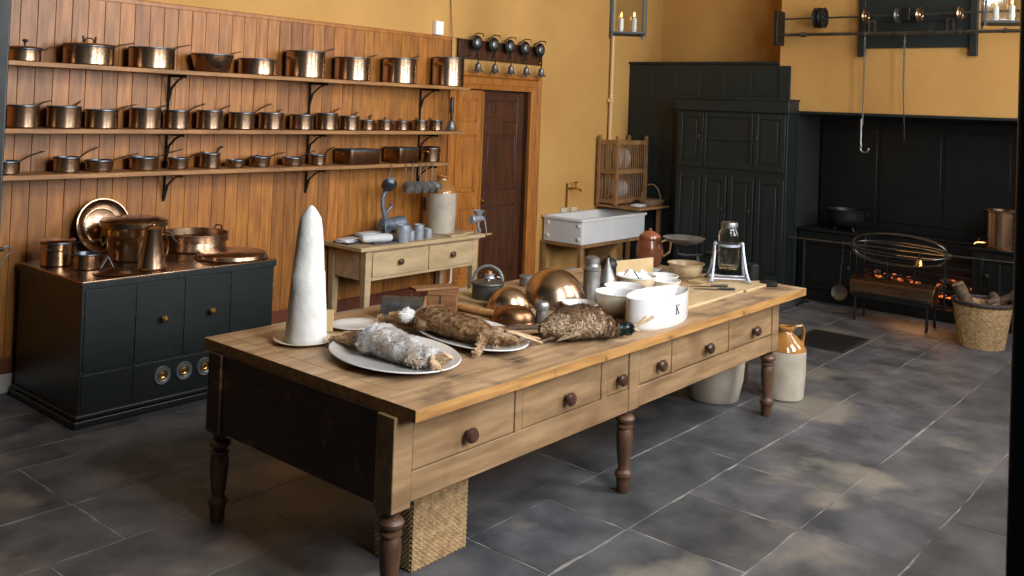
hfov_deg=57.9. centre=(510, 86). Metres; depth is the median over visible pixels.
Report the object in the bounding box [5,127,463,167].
wall shelf
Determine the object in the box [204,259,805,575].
kitchen table
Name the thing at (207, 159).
copper saucepan
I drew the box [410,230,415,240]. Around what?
can
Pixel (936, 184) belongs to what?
range
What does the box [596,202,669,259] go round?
side table
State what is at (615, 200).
plate rack
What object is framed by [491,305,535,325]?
cover
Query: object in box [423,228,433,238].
can
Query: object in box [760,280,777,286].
disc
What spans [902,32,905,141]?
hanging chain
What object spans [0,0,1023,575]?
trim
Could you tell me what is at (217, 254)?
lid
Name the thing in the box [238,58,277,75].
copper stewpan
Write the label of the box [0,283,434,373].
trim
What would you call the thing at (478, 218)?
clamped mincer
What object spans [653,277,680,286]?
basin
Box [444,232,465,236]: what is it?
board
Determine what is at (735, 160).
tall cabinet
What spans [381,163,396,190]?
ladle
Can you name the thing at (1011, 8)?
candle
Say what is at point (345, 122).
copper saucepan
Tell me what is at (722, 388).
crock
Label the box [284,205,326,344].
loaf
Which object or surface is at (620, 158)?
dinner plate
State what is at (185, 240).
pan
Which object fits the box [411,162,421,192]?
ladle
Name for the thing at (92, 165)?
saute pan
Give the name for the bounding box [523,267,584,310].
cover
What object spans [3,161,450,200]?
wall shelf
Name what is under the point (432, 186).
cup
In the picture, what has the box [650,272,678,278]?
dish
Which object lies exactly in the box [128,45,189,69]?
copper stewpan
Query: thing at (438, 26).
junction box
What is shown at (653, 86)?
panelling
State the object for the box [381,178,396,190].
bowl
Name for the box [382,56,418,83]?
copper stewpan
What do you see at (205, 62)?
copper stewpan
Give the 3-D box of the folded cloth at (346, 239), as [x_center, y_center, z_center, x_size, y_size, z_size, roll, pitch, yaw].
[-1.421,1.346,8.146,0.120,0.030,0.240,1,-1,30]
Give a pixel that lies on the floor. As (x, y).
(893, 457)
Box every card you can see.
[99,255,112,267]
[326,309,333,331]
[616,257,652,272]
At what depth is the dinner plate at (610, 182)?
11.46 m
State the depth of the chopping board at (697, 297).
6.01 m
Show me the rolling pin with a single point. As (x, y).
(461, 307)
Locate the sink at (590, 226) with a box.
[542,208,646,244]
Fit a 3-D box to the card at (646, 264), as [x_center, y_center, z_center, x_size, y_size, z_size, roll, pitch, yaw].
[0.898,1.308,6.707,0.286,0.148,0.050,2,-1,-4]
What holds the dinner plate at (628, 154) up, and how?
in the plate rack
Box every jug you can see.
[136,222,169,270]
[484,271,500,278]
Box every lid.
[92,267,131,275]
[193,247,268,262]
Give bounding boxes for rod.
[0,246,11,265]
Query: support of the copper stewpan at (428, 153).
on the wall shelf at (29, 175)
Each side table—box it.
[324,229,484,312]
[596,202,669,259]
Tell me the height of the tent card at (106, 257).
0.075 m
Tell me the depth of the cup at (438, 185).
8.77 m
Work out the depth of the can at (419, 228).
8.43 m
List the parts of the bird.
leg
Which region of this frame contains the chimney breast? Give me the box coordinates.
[780,0,1020,286]
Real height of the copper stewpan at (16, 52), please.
0.149 m
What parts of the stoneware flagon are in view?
handle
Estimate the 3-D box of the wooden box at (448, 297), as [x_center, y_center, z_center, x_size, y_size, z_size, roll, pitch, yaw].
[-0.382,1.222,5.261,0.170,0.128,0.177,2,-1,0]
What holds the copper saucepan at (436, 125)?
on the wall shelf at (179, 133)
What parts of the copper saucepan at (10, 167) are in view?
handle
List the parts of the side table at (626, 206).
leg frame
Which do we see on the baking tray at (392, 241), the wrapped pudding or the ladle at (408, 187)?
the wrapped pudding
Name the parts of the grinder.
arm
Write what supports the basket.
on the floor
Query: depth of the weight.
9.39 m
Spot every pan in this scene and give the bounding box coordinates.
[43,248,100,269]
[84,153,139,171]
[129,149,182,170]
[162,224,229,253]
[167,151,204,168]
[226,155,257,167]
[249,152,285,166]
[282,150,315,165]
[334,148,380,164]
[383,146,419,162]
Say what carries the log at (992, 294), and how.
in the basket
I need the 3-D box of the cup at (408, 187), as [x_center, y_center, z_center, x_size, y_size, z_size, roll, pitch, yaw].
[-0.937,0.925,8.522,0.111,0.114,0.098,3,-1,-27]
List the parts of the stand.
leg, leg, tray frame, leg, leg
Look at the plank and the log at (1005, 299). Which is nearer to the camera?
the plank
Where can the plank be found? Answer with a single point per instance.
(445, 286)
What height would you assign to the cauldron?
0.247 m
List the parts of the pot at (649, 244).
lid, handle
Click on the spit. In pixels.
(852, 244)
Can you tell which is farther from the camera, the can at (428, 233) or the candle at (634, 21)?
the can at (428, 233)
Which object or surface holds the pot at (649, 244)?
on the kitchen table at (391, 441)
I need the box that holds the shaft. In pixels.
[773,5,1020,45]
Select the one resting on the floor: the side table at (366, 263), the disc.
the side table at (366, 263)
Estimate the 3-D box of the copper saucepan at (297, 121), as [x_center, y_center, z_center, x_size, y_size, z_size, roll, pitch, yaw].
[-1.744,0.283,7.987,0.208,0.163,0.449,2,-1,15]
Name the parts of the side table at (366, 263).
leg, leg, drawer, leg, drawer, leg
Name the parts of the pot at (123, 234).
handle, lid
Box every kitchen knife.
[690,284,727,286]
[693,288,734,289]
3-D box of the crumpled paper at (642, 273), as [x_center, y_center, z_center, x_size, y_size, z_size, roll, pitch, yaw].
[0.867,1.236,6.110,0.129,0.068,0.123,3,-1,-20]
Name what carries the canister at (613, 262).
on the kitchen table at (391, 441)
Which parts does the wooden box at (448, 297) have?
lid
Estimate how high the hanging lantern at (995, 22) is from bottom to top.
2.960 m
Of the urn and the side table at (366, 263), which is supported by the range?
the urn
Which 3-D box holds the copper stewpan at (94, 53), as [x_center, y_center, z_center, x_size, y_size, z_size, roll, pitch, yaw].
[-2.861,-0.249,6.557,0.342,0.200,0.596,1,-2,40]
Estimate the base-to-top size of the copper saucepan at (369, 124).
0.136 m
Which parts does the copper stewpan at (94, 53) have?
lid, lid handle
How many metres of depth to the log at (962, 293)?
8.57 m
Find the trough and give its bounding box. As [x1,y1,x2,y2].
[850,274,937,306]
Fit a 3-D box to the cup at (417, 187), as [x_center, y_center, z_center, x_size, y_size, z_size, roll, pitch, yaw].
[-0.873,0.930,8.597,0.101,0.114,0.111,1,-2,40]
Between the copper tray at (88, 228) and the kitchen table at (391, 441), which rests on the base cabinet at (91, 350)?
the copper tray at (88, 228)
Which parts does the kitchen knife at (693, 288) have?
handle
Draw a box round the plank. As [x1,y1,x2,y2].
[409,283,456,291]
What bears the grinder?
on the side table at (366, 263)
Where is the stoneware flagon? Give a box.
[771,324,806,402]
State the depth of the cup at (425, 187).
8.64 m
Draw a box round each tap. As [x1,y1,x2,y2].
[566,181,581,206]
[973,237,985,244]
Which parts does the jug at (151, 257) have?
lid, handle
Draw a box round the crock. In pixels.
[687,362,744,404]
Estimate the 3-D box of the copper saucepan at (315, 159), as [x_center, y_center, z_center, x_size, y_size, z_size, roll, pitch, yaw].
[-1.613,0.601,8.091,0.148,0.148,0.346,1,-1,33]
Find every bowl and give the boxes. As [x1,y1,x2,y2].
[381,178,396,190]
[594,287,634,316]
[604,282,645,289]
[667,260,704,279]
[831,284,846,299]
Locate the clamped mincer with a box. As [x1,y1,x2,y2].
[468,210,491,238]
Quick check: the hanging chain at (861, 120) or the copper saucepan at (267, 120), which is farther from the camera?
the hanging chain at (861, 120)
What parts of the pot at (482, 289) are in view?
lid, bail handle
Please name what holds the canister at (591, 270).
on the kitchen table at (391, 441)
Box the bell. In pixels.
[445,97,456,130]
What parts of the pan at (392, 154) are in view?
lid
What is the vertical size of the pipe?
4.880 m
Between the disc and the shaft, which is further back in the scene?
the shaft
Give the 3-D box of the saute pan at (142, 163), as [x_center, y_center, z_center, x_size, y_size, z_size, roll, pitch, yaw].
[-2.609,0.541,6.893,0.212,0.141,0.468,1,-2,40]
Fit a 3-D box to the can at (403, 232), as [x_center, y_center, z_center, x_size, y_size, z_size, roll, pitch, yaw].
[-0.957,1.311,8.291,0.134,0.155,0.134,2,-1,-5]
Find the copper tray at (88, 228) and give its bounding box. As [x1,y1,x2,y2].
[77,198,127,252]
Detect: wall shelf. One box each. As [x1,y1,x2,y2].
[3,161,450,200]
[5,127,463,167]
[8,60,469,119]
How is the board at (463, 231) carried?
on the side table at (366, 263)
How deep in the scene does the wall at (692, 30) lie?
12.11 m
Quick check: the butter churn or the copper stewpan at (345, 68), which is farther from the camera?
the copper stewpan at (345, 68)
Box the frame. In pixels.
[540,237,638,269]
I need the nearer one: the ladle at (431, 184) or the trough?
the ladle at (431, 184)
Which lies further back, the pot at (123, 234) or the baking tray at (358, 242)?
the baking tray at (358, 242)
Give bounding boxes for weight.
[914,253,924,266]
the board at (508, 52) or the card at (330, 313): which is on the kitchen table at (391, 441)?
the card at (330, 313)
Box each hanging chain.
[860,33,868,152]
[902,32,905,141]
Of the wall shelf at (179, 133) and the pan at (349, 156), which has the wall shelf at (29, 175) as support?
the pan at (349, 156)
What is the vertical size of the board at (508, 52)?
0.424 m
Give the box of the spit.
[789,233,1013,305]
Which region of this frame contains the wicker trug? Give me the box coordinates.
[636,184,664,205]
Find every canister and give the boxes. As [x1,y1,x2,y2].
[583,255,600,300]
[600,255,616,277]
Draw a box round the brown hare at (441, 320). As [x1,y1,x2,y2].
[376,304,542,356]
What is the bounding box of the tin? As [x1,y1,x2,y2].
[745,263,758,280]
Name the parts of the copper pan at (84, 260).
handle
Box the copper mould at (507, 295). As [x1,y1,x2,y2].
[486,286,530,310]
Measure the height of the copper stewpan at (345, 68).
0.258 m
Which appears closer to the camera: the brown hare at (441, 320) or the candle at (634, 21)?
the brown hare at (441, 320)
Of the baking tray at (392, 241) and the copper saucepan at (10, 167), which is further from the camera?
the baking tray at (392, 241)
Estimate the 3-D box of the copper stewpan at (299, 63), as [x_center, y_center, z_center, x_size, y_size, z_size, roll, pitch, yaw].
[-1.673,-0.214,7.964,0.338,0.282,0.638,1,-2,40]
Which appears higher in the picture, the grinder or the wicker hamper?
the grinder
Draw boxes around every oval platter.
[329,335,460,373]
[418,320,528,351]
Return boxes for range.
[797,118,1016,333]
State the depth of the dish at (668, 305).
5.11 m
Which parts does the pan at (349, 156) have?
lid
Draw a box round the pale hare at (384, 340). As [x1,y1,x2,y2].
[327,322,452,371]
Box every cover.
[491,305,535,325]
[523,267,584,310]
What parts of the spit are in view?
rod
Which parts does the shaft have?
rail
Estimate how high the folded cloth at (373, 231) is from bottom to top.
0.030 m
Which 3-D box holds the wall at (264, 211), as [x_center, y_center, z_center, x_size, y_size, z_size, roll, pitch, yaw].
[-1.454,-0.715,9.089,0.828,5.800,10.450,1,-2,40]
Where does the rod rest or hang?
attached to the wall at (264, 211)
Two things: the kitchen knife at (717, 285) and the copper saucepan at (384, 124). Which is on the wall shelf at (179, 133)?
the copper saucepan at (384, 124)
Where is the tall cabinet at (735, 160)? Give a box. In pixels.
[673,96,799,285]
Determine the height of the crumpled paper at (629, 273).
0.076 m
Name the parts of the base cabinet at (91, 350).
panel, door, door, knob, panel, door, knob, door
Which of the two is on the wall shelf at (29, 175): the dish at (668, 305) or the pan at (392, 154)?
the pan at (392, 154)
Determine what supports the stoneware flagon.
on the floor
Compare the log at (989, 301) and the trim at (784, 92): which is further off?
the trim at (784, 92)
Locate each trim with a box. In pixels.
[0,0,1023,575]
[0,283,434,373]
[100,0,451,40]
[778,66,1017,120]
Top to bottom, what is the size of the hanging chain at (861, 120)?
1.293 m
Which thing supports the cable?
attached to the wall at (264, 211)
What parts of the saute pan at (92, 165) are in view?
handle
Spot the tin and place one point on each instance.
(752, 268)
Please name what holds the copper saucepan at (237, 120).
on the wall shelf at (179, 133)
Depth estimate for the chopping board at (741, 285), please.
6.44 m
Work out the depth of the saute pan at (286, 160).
7.74 m
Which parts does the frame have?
leg, leg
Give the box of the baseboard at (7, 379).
[0,258,623,393]
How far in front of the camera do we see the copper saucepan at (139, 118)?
6.70 m
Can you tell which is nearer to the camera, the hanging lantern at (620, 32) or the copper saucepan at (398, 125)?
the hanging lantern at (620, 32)
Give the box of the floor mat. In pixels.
[797,329,868,352]
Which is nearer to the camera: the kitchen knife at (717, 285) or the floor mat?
the kitchen knife at (717, 285)
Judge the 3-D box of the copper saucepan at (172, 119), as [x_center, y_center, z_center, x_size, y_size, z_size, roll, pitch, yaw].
[-2.456,0.221,7.088,0.198,0.195,0.438,1,-1,33]
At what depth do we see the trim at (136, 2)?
7.78 m
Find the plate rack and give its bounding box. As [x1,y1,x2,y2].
[596,135,648,205]
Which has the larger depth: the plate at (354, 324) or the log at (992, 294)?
the log at (992, 294)
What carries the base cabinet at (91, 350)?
on the floor
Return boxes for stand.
[853,291,937,332]
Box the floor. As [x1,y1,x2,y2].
[0,298,1011,575]
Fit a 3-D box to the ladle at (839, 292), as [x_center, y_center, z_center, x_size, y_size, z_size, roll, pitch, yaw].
[3.597,2.042,10.104,0.126,0.721,0.131,2,-1,-6]
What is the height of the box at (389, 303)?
0.125 m
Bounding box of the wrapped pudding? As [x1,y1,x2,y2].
[360,233,392,242]
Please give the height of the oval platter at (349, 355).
0.037 m
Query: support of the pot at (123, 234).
on the base cabinet at (91, 350)
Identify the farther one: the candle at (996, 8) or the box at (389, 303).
the candle at (996, 8)
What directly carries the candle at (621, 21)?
on the hanging lantern at (620, 32)
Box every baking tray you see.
[333,240,362,244]
[368,240,398,244]
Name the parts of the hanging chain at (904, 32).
rod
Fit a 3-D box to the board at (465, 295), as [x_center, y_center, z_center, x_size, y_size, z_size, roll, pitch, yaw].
[-0.111,1.295,5.642,0.530,0.020,0.260,1,-2,38]
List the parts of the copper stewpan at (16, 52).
lid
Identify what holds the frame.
on the floor
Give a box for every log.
[952,281,973,302]
[985,294,1011,304]
[989,292,1000,305]
[1000,291,1012,304]
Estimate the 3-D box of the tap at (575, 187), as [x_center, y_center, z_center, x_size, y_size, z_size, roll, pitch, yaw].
[0.764,1.281,11.053,0.189,0.303,0.093,2,-1,8]
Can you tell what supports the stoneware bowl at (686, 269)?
on the kitchen table at (391, 441)
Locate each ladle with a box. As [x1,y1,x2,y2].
[381,163,396,190]
[402,162,413,193]
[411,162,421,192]
[419,162,429,192]
[426,162,435,191]
[431,162,441,191]
[831,240,846,299]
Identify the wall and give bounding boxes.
[0,0,662,357]
[661,0,781,61]
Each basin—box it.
[562,299,597,306]
[615,272,656,287]
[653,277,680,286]
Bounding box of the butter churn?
[704,221,751,283]
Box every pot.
[40,237,101,266]
[99,214,168,261]
[471,264,504,300]
[534,300,548,323]
[636,228,671,266]
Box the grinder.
[378,190,406,238]
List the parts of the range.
oven door, panel, oven door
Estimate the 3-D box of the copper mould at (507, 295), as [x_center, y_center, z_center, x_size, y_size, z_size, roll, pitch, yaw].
[-0.010,1.239,5.442,0.264,0.130,0.224,2,-1,0]
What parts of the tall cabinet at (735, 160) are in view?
door, door, door, frame, cornice, door, door, door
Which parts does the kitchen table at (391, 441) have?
leg, panel, leg, drawer, knob, drawer, knob, drawer, knob, leg, drawer, knob, drawer, knob, drawer, knob, leg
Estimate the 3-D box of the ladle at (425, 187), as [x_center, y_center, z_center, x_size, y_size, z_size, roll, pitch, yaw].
[-0.817,0.849,8.683,0.128,0.283,0.112,1,-2,40]
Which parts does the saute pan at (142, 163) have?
handle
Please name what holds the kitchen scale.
on the kitchen table at (391, 441)
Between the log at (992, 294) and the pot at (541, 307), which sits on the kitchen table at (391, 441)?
the pot at (541, 307)
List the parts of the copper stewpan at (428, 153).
lid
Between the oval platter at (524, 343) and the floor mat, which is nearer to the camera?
the oval platter at (524, 343)
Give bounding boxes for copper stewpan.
[9,39,61,61]
[62,36,135,65]
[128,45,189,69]
[190,52,239,72]
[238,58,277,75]
[285,48,335,78]
[334,55,377,80]
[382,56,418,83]
[420,146,440,161]
[432,54,473,86]
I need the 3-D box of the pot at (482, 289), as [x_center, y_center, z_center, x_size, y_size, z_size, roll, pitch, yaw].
[-0.138,1.181,5.631,0.205,0.203,0.206,1,-2,40]
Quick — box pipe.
[605,0,616,196]
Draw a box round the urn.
[973,208,1014,250]
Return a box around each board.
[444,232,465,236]
[453,230,472,233]
[457,33,545,77]
[458,289,487,305]
[688,274,765,292]
[688,284,742,308]
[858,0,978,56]
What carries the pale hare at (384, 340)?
on the oval platter at (349, 355)
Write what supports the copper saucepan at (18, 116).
on the wall shelf at (179, 133)
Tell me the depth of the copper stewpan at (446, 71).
9.07 m
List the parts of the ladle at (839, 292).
handle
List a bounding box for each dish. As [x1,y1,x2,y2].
[625,286,688,330]
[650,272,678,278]
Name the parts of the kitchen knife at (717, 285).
handle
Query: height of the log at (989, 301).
0.114 m
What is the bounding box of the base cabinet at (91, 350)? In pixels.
[10,251,276,429]
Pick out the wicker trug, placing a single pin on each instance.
(648, 201)
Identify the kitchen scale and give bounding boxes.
[663,234,717,273]
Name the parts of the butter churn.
frame, lid, frame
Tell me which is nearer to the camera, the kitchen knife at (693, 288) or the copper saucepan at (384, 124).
the kitchen knife at (693, 288)
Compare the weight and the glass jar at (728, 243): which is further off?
the weight
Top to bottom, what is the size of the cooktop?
0.025 m
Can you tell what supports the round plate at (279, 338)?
on the kitchen table at (391, 441)
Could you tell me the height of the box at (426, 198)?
0.130 m
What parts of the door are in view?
post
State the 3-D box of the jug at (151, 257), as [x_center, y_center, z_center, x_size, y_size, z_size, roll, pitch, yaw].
[-2.368,1.047,6.119,0.192,0.310,0.192,2,-1,-5]
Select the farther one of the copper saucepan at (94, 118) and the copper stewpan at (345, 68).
the copper stewpan at (345, 68)
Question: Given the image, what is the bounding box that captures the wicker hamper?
[373,478,468,573]
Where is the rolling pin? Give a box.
[458,303,493,317]
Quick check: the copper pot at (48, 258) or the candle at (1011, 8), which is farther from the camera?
the candle at (1011, 8)
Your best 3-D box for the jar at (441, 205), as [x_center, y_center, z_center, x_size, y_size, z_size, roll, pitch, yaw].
[-0.664,1.133,8.959,0.280,0.560,0.280,1,-2,40]
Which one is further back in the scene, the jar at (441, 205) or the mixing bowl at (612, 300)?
the jar at (441, 205)
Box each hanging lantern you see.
[609,0,647,39]
[981,0,1019,28]
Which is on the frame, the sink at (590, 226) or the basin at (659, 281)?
the sink at (590, 226)
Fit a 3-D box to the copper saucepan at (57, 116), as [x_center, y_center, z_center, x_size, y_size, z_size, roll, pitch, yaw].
[-3.028,0.173,6.459,0.223,0.221,0.457,2,-1,16]
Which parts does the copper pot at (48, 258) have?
lid, handle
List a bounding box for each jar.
[427,175,456,234]
[717,228,739,269]
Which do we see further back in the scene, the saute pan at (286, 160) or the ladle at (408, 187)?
the ladle at (408, 187)
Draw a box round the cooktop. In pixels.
[797,223,1013,254]
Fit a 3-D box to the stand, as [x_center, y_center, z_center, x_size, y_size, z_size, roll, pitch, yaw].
[3.887,2.257,9.367,0.740,0.300,0.319,1,-2,40]
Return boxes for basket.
[951,294,1012,351]
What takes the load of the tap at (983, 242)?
on the urn
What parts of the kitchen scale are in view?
weight plate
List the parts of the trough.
plate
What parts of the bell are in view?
handle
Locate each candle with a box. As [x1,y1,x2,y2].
[618,12,623,30]
[631,12,636,31]
[993,0,998,19]
[1009,0,1014,19]
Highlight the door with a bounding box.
[444,71,541,287]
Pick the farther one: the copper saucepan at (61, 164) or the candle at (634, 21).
the candle at (634, 21)
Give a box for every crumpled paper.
[621,269,639,278]
[637,269,651,278]
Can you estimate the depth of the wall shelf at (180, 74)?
7.13 m
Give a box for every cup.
[402,181,413,193]
[412,181,421,192]
[420,181,429,192]
[427,180,435,191]
[433,180,441,191]
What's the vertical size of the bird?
0.196 m
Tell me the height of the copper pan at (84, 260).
0.129 m
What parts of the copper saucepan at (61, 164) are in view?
handle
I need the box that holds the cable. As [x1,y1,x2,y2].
[450,0,452,56]
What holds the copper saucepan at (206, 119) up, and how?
on the wall shelf at (179, 133)
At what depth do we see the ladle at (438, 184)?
8.78 m
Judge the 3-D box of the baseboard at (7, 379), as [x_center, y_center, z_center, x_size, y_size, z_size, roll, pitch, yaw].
[-1.570,2.098,8.382,0.050,0.140,9.450,1,-2,40]
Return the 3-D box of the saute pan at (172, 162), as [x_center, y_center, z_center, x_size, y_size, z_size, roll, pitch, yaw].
[-2.456,0.560,7.083,0.163,0.124,0.363,1,-1,36]
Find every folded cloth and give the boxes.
[335,236,360,242]
[354,230,381,235]
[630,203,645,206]
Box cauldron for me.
[825,207,867,231]
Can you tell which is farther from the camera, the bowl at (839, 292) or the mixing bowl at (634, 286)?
the bowl at (839, 292)
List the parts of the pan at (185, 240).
handle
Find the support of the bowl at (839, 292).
on the ladle at (839, 292)
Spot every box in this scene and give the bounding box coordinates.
[380,294,427,315]
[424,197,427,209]
[427,288,458,310]
[432,21,443,35]
[519,274,532,286]
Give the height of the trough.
0.194 m
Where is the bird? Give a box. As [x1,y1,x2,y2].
[500,302,640,344]
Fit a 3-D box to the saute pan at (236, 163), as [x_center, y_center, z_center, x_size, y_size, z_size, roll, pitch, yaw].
[-2.131,0.597,7.457,0.154,0.091,0.342,1,-2,40]
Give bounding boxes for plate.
[273,333,332,346]
[333,318,376,330]
[608,181,613,196]
[611,149,622,167]
[621,148,629,167]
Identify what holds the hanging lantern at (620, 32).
hanging from the ceiling
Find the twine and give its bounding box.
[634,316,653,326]
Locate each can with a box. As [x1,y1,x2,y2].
[396,224,410,242]
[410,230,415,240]
[414,223,424,239]
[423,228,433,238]
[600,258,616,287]
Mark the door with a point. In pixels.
(490, 167)
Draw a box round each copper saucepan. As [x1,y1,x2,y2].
[3,151,45,174]
[6,100,52,127]
[46,101,81,127]
[53,147,99,172]
[85,104,138,128]
[129,105,166,128]
[163,103,205,128]
[196,105,231,128]
[200,146,223,167]
[228,103,272,129]
[258,109,283,129]
[289,112,313,129]
[309,146,334,164]
[315,108,340,129]
[339,112,359,129]
[360,115,374,129]
[377,117,392,129]
[394,119,409,129]
[412,117,427,130]
[429,118,442,130]
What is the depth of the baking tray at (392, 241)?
8.12 m
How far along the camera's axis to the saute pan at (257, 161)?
7.49 m
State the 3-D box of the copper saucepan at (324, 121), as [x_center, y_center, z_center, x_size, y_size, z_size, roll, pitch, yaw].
[-1.613,0.279,8.170,0.198,0.190,0.389,2,-1,-6]
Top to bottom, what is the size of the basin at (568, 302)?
0.068 m
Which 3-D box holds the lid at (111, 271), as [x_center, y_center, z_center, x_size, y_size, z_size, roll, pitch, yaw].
[-2.552,1.173,5.927,0.236,0.036,0.236,1,-2,40]

